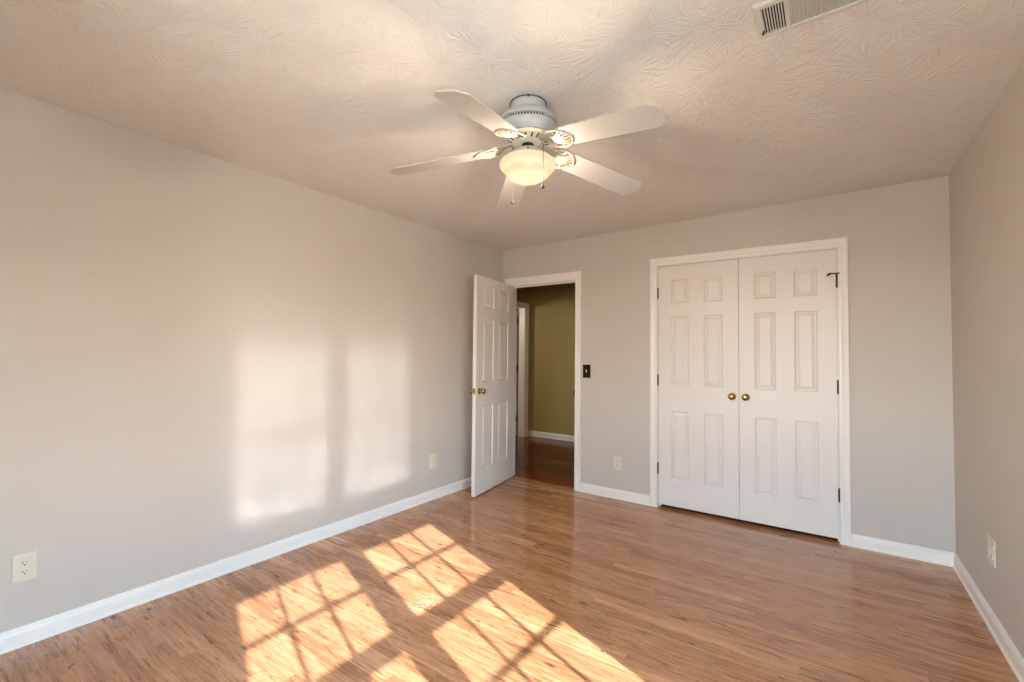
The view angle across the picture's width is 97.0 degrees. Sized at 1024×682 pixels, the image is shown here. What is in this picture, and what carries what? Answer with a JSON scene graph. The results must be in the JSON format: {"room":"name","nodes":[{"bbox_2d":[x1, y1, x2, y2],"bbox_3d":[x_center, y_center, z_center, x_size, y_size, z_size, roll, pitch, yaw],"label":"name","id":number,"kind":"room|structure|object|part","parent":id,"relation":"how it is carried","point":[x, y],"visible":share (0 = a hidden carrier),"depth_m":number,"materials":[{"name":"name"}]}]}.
{"room":"empty bedroom","nodes":[
{"label":"empty bedroom","id":0,"kind":"room"},
{"bbox_2d":[0,88,501,632],"bbox_3d":[-1.465,0.152,3.076,0.115,2.440,4.520,-1,-2,35],"label":"wall","id":1,"kind":"structure","parent":0,"point":[205,359],"depth_m":2.52,"materials":[{"name":"beige paint"}]},
{"bbox_2d":[11,550,37,584],"bbox_3d":[-2.143,0.996,1.991,0.008,0.122,0.078,-1,-2,35],"label":"wall outlet","id":2,"kind":"object","parent":1,"relation":"attached to","point":[24,566],"visible":1,"depth_m":1.99,"materials":[{"name":"beige plastic"}]},
{"bbox_2d":[20,568,28,575],"bbox_3d":[-2.141,1.015,1.989,0.003,0.027,0.029,-1,-2,35],"label":"receptacle","id":3,"kind":"object","parent":2,"relation":"attached to","point":[23,571],"depth_m":1.99,"materials":[{"name":"beige plastic"}]},
{"bbox_2d":[20,559,29,566],"bbox_3d":[-2.141,0.976,1.990,0.003,0.027,0.029,-1,-2,35],"label":"receptacle","id":4,"kind":"object","parent":2,"relation":"attached to","point":[23,562],"depth_m":1.99,"materials":[{"name":"beige plastic"}]},
{"bbox_2d":[0,477,470,654],"bbox_3d":[-1.392,1.330,3.043,0.020,0.084,4.420,-1,-2,35],"label":"baseboard","id":5,"kind":"structure","parent":1,"relation":"attached to","point":[13,639],"depth_m":2.49,"materials":[{"name":"white wood"}]},
{"bbox_2d":[430,454,436,468],"bbox_3d":[-0.701,1.075,4.040,0.008,0.122,0.078,-1,-2,35],"label":"wall outlet","id":6,"kind":"object","parent":1,"relation":"attached to","point":[432,457],"visible":1,"depth_m":4.04,"materials":[{"name":"beige plastic"}]},
{"bbox_2d":[0,434,1018,681],"bbox_3d":[-0.272,1.460,3.608,6.400,0.120,7.000,-1,-2,35],"label":"floor","id":7,"kind":"structure","parent":0,"point":[519,579],"depth_m":2.30,"materials":[{"name":"brown wood"}]},
{"bbox_2d":[0,0,1023,250],"bbox_3d":[0.085,-1.134,2.103,3.794,0.146,4.635,-1,-2,35],"label":"ceiling","id":8,"kind":"structure","parent":0,"point":[330,97],"depth_m":1.93,"materials":[{"name":"white paint"}]},
{"bbox_2d":[389,89,666,210],"bbox_3d":[0.075,-0.865,2.026,1.243,0.442,1.240,-1,-2,35],"label":"ceiling fan","id":9,"kind":"object","parent":8,"relation":"hanging from","point":[528,127],"visible":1,"depth_m":1.97,"materials":[{"name":"white metal"}]},
{"bbox_3d":[-0.348,-0.834,2.126,0.458,0.006,0.140,-8,8,8],"label":"blade","id":10,"kind":"part","parent":9,"relation":"part of","materials":[{"name":"white wood"}]},
{"bbox_3d":[-0.118,-0.845,1.683,0.140,0.006,0.458,12,12,25],"label":"blade","id":11,"kind":"part","parent":9,"relation":"part of","materials":[{"name":"white wood"}]},
{"bbox_3d":[0.003,-0.820,2.481,0.140,0.006,0.458,-10,-8,-11],"label":"blade","id":12,"kind":"part","parent":9,"relation":"part of","materials":[{"name":"white wood"}]},
{"bbox_3d":[0.073,-0.910,2.065,0.212,0.029,0.212,-1,-2,35],"label":"motor plate","id":13,"kind":"part","parent":9,"relation":"part of","materials":[{"name":"white metal"}]},
{"bbox_3d":[0.071,-0.772,2.061,0.257,0.104,0.257,-1,-2,35],"label":"lamp shade","id":14,"kind":"part","parent":9,"relation":"part of","materials":[{"name":"white glass"}]},
{"bbox_3d":[0.449,-0.822,2.257,0.458,0.006,0.140,11,-17,-27],"label":"blade","id":15,"kind":"part","parent":9,"relation":"part of","materials":[{"name":"white wood"}]},
{"bbox_3d":[0.374,-0.837,1.764,0.458,0.006,0.140,11,-5,44],"label":"blade","id":16,"kind":"part","parent":9,"relation":"part of","materials":[{"name":"white wood"}]},
{"bbox_2d":[751,0,870,39],"bbox_3d":[0.996,-1.099,1.468,0.367,0.016,0.190,-1,-3,35],"label":"ceiling vent","id":17,"kind":"object","parent":8,"relation":"in","point":[771,17],"visible":1,"depth_m":1.51,"materials":[{"name":"white metal"}]},
{"bbox_2d":[516,308,518,433],"bbox_3d":[-0.998,0.270,6.909,1.435,2.440,2.290,-1,-2,35],"label":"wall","id":18,"kind":"structure","parent":0,"point":[517,308],"depth_m":7.41,"materials":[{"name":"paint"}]},
{"bbox_2d":[517,287,529,434],"bbox_3d":[-0.332,0.265,6.510,0.115,2.440,2.175,-1,-2,35],"label":"wall","id":19,"kind":"structure","parent":0,"point":[523,294],"depth_m":7.24,"materials":[{"name":"green paint"}]},
{"bbox_2d":[515,310,517,435],"bbox_3d":[-0.257,0.500,7.393,0.792,2.000,0.158,0,-2,31],"label":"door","id":20,"kind":"structure","parent":19,"relation":"in","point":[517,310],"depth_m":7.20,"materials":[{"name":"white wood"}]},
{"bbox_2d":[517,301,528,436],"bbox_3d":[-0.082,0.440,6.846,0.134,2.115,1.018,-1,-2,35],"label":"door frame","id":21,"kind":"structure","parent":19,"relation":"attached to","point":[523,320],"depth_m":7.18,"materials":[{"name":"white wood"}]},
{"bbox_2d":[529,283,574,435],"bbox_3d":[1.200,0.285,6.701,2.170,2.440,0.100,-1,-2,35],"label":"wall","id":22,"kind":"structure","parent":0,"point":[552,307],"depth_m":7.04,"materials":[{"name":"green paint"}]},
{"bbox_2d":[528,430,573,441],"bbox_3d":[1.113,1.462,6.646,2.070,0.084,0.020,-1,-2,35],"label":"baseboard","id":23,"kind":"structure","parent":22,"relation":"attached to","point":[531,433],"depth_m":7.00,"materials":[{"name":"white wood"}]},
{"bbox_2d":[502,176,955,552],"bbox_3d":[1.373,0.182,3.913,3.794,2.484,0.115,-1,-2,35],"label":"wall","id":24,"kind":"structure","parent":0,"point":[901,373],"depth_m":3.11,"materials":[{"name":"beige paint"}]},
{"bbox_2d":[469,274,513,496],"bbox_3d":[-0.174,0.409,4.446,0.158,2.008,0.791,0,-2,26],"label":"door","id":25,"kind":"structure","parent":24,"relation":"in","point":[493,311],"depth_m":4.37,"materials":[{"name":"white wood"}]},
{"bbox_3d":[-0.272,0.458,4.132,0.062,0.059,0.059,0,-2,26],"label":"knob","id":26,"kind":"part","parent":25,"relation":"part of","materials":[{"name":"gold metal"}]},
{"bbox_2d":[505,271,581,491],"bbox_3d":[0.324,0.383,4.644,0.905,2.105,0.152,-1,-2,35],"label":"door frame","id":27,"kind":"structure","parent":24,"relation":"attached to","point":[575,277],"depth_m":4.38,"materials":[{"name":"white wood"}]},
{"bbox_3d":[0.362,0.394,4.698,0.905,2.088,0.018,-1,-2,35],"label":"hall casing","id":28,"kind":"part","parent":27,"relation":"part of","materials":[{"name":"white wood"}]},
{"bbox_2d":[583,364,590,377],"bbox_3d":[0.705,0.286,4.297,0.078,0.125,0.019,-1,-2,35],"label":"light switch","id":29,"kind":"object","parent":24,"relation":"attached to","point":[586,368],"visible":1,"depth_m":4.30,"materials":[{"name":"black plastic"}]},
{"bbox_2d":[579,482,649,505],"bbox_3d":[0.919,1.384,4.105,0.671,0.084,0.020,-1,-2,35],"label":"baseboard","id":30,"kind":"structure","parent":24,"relation":"attached to","point":[612,493],"depth_m":4.09,"materials":[{"name":"white wood"}]},
{"bbox_2d":[614,456,621,470],"bbox_3d":[0.957,1.106,4.097,0.078,0.122,0.008,-1,-2,35],"label":"wall outlet","id":31,"kind":"object","parent":24,"relation":"attached to","point":[617,460],"visible":1,"depth_m":4.09,"materials":[{"name":"beige plastic"}]},
{"bbox_2d":[657,259,739,518],"bbox_3d":[1.512,0.372,3.726,0.636,2.037,0.094,-1,-2,35],"label":"door","id":32,"kind":"structure","parent":24,"relation":"in","point":[698,464],"depth_m":3.72,"materials":[{"name":"white wood"}]},
{"bbox_3d":[1.723,0.437,3.554,0.056,0.056,0.058,-1,-2,35],"label":"knob","id":33,"kind":"part","parent":32,"relation":"part of","materials":[{"name":"gold metal"}]},
{"bbox_2d":[650,237,851,546],"bbox_3d":[1.807,0.348,3.590,1.392,2.142,0.134,-1,-2,35],"label":"door frame","id":34,"kind":"structure","parent":24,"relation":"attached to","point":[840,244],"depth_m":3.25,"materials":[{"name":"white wood"}]},
{"bbox_2d":[738,249,839,538],"bbox_3d":[2.039,0.366,3.355,0.647,2.037,0.094,-1,-2,35],"label":"door","id":35,"kind":"structure","parent":24,"relation":"in","point":[789,386],"depth_m":3.35,"materials":[{"name":"white wood"}]},
{"bbox_3d":[1.802,0.436,3.498,0.056,0.056,0.058,-1,-2,35],"label":"knob","id":36,"kind":"part","parent":35,"relation":"part of","materials":[{"name":"gold metal"}]},
{"bbox_2d":[851,534,954,566],"bbox_3d":[2.546,1.366,2.961,0.522,0.084,0.020,-1,-2,35],"label":"baseboard","id":37,"kind":"structure","parent":24,"relation":"attached to","point":[940,557],"depth_m":2.95,"materials":[{"name":"white wood"}]},
{"bbox_2d":[949,61,1023,658],"bbox_3d":[1.534,0.097,0.968,0.140,2.484,4.520,-1,-2,35],"label":"wall","id":38,"kind":"structure","parent":0,"point":[986,184],"depth_m":2.16,"materials":[{"name":"beige paint"}]},
{"bbox_2d":[952,553,1023,681],"bbox_3d":[1.485,1.298,1.019,0.020,0.084,4.420,-1,-2,35],"label":"baseboard","id":39,"kind":"structure","parent":38,"relation":"attached to","point":[1007,647],"depth_m":2.14,"materials":[{"name":"white wood"}]},
{"bbox_2d":[987,534,995,567],"bbox_3d":[2.311,1.010,2.186,0.008,0.122,0.122,-1,-2,35],"label":"wall outlet","id":40,"kind":"object","parent":38,"relation":"attached to","point":[991,551],"visible":1,"depth_m":2.17,"materials":[{"name":"beige plastic"}]}
]}

